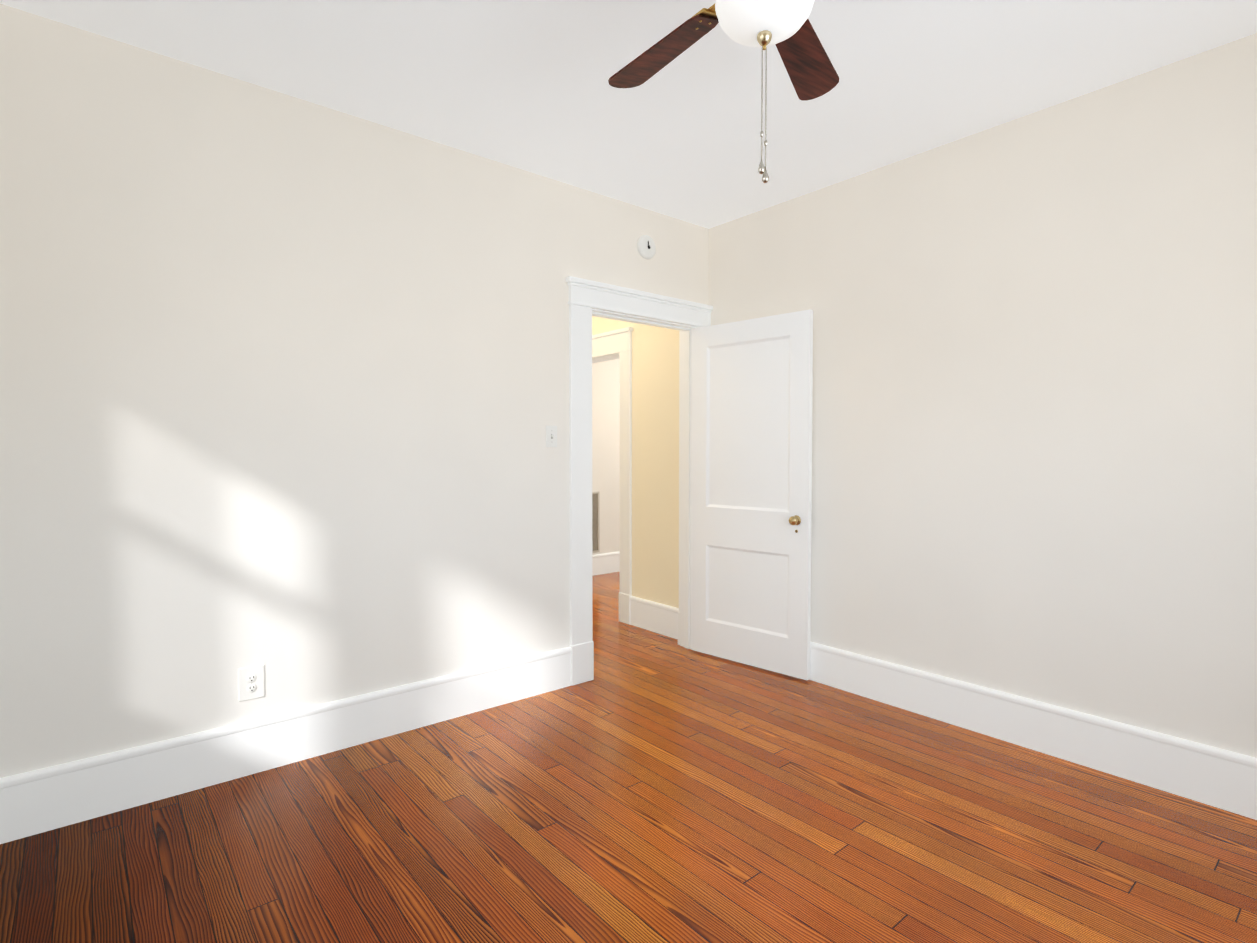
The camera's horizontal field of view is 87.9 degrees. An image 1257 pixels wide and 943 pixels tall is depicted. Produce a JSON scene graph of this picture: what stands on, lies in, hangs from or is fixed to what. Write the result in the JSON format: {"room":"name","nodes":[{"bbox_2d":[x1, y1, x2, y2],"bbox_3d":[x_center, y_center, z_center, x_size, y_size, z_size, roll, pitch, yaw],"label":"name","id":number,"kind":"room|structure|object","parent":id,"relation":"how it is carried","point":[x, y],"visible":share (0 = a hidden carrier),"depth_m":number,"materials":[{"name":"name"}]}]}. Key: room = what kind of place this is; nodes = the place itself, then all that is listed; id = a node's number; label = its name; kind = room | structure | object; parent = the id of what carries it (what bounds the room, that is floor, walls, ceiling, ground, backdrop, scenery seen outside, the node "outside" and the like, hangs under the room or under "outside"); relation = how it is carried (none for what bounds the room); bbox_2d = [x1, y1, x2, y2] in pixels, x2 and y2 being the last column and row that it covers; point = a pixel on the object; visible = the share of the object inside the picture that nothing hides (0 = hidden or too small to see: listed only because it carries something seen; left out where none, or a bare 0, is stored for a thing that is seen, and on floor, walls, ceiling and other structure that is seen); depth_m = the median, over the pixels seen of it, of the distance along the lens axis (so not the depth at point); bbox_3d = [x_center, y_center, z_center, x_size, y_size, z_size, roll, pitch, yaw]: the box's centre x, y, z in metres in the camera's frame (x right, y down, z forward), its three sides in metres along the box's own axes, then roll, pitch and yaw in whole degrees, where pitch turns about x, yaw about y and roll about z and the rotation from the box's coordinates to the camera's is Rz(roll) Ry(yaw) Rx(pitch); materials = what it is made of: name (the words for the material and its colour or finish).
{"room":"empty bedroom","nodes":[
{"label":"empty bedroom","id":0,"kind":"room"},
{"bbox_2d":[0,3,708,777],"bbox_3d":[-1.013,-0.174,3.087,3.890,2.740,0.130,-1,2,-40],"label":"wall","id":1,"kind":"structure","parent":0,"point":[284,389],"depth_m":2.61,"materials":[{"name":"beige paint"}]},
{"bbox_2d":[238,664,264,701],"bbox_3d":[-1.510,0.848,2.612,0.092,0.132,0.010,-1,2,-40],"label":"electrical outlet","id":2,"kind":"object","parent":1,"relation":"attached to","point":[251,684],"visible":1,"depth_m":2.61,"materials":[{"name":"white plastic"}]},
{"bbox_2d":[0,647,570,843],"bbox_3d":[-1.328,1.100,2.762,2.621,0.212,0.024,-1,2,-40],"label":"baseboard","id":3,"kind":"structure","parent":1,"relation":"attached to","point":[42,800],"depth_m":2.60,"materials":[{"name":"white paint"}]},
{"bbox_2d":[546,426,556,446],"bbox_3d":[-0.408,-0.188,3.494,0.070,0.115,0.021,-1,2,-40],"label":"light switch","id":4,"kind":"object","parent":1,"relation":"attached to","point":[551,436],"visible":1,"depth_m":3.49,"materials":[{"name":"white plastic"}]},
{"bbox_2d":[566,276,712,685],"bbox_3d":[0.048,0.052,3.979,1.126,2.235,0.218,-1,2,-40],"label":"door frame","id":5,"kind":"structure","parent":1,"relation":"attached to","point":[588,300],"depth_m":3.65,"materials":[{"name":"white paint"}]},
{"bbox_2d":[691,309,812,679],"bbox_3d":[0.718,0.129,3.922,0.149,2.060,0.831,-1,2,-40],"label":"door","id":6,"kind":"structure","parent":5,"relation":"attached to","point":[751,466],"depth_m":3.87,"materials":[{"name":"white paint"}]},
{"bbox_2d":[637,235,655,258],"bbox_3d":[0.113,-1.340,3.889,0.142,0.142,0.028,-1,2,-40],"label":"smoke detector","id":7,"kind":"object","parent":1,"relation":"attached to","point":[646,247],"visible":1,"depth_m":3.88,"materials":[{"name":"white plastic"}]},
{"bbox_2d":[592,359,619,554],"bbox_3d":[0.208,-0.301,7.359,3.200,2.740,0.130,-1,2,-40],"label":"wall","id":8,"kind":"structure","parent":0,"point":[605,438],"depth_m":6.89,"materials":[{"name":"beige paint"}]},
{"bbox_2d":[592,491,599,552],"bbox_3d":[-0.499,0.534,6.702,0.500,0.640,0.012,-1,2,-40],"label":"air vent","id":9,"kind":"object","parent":8,"relation":"in","point":[595,522],"visible":0.33,"depth_m":6.83,"materials":[{"name":"silver metal"}]},
{"bbox_2d":[592,552,619,575],"bbox_3d":[0.208,0.966,7.296,3.070,0.212,0.024,-1,2,-40],"label":"baseboard","id":10,"kind":"structure","parent":8,"relation":"attached to","point":[605,563],"depth_m":6.91,"materials":[{"name":"white paint"}]},
{"bbox_2d":[0,572,1256,942],"bbox_3d":[0.756,1.211,3.608,7.220,0.060,6.660,-1,2,-40],"label":"floor","id":11,"kind":"structure","parent":0,"point":[644,786],"depth_m":2.16,"materials":[{"name":"brown wood"}]},
{"bbox_2d":[0,0,1256,228],"bbox_3d":[0.756,-1.598,3.524,7.220,0.080,6.660,-1,2,-40],"label":"ceiling","id":12,"kind":"structure","parent":0,"point":[522,84],"depth_m":2.48,"materials":[{"name":"white paint"}]},
{"bbox_2d":[608,0,838,182],"bbox_3d":[0.301,-1.110,1.647,1.166,0.784,1.128,-1,2,-40],"label":"ceiling fan","id":13,"kind":"object","parent":12,"relation":"hanging from","point":[785,27],"visible":1,"depth_m":1.82,"materials":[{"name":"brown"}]},
{"bbox_2d":[592,33,1256,757],"bbox_3d":[1.055,-0.193,3.731,0.150,2.740,6.530,-1,2,-40],"label":"wall","id":14,"kind":"structure","parent":0,"point":[1034,433],"depth_m":2.79,"materials":[{"name":"beige paint"}]},
{"bbox_2d":[592,327,632,624],"bbox_3d":[-0.262,0.026,5.316,0.230,2.208,1.110,-1,2,-40],"label":"door frame","id":15,"kind":"structure","parent":14,"relation":"attached to","point":[612,345],"depth_m":4.89,"materials":[{"name":"white paint"}]},
{"bbox_2d":[630,596,678,638],"bbox_3d":[0.207,1.044,4.648,0.023,0.212,0.588,-1,2,-40],"label":"baseboard","id":16,"kind":"structure","parent":14,"relation":"attached to","point":[656,617],"depth_m":4.66,"materials":[{"name":"white paint"}]},
{"bbox_2d":[809,642,1256,819],"bbox_3d":[1.772,1.099,2.804,0.024,0.212,3.870,-1,2,-40],"label":"baseboard","id":17,"kind":"structure","parent":14,"relation":"attached to","point":[1223,779],"depth_m":2.74,"materials":[{"name":"white paint"}]}
]}

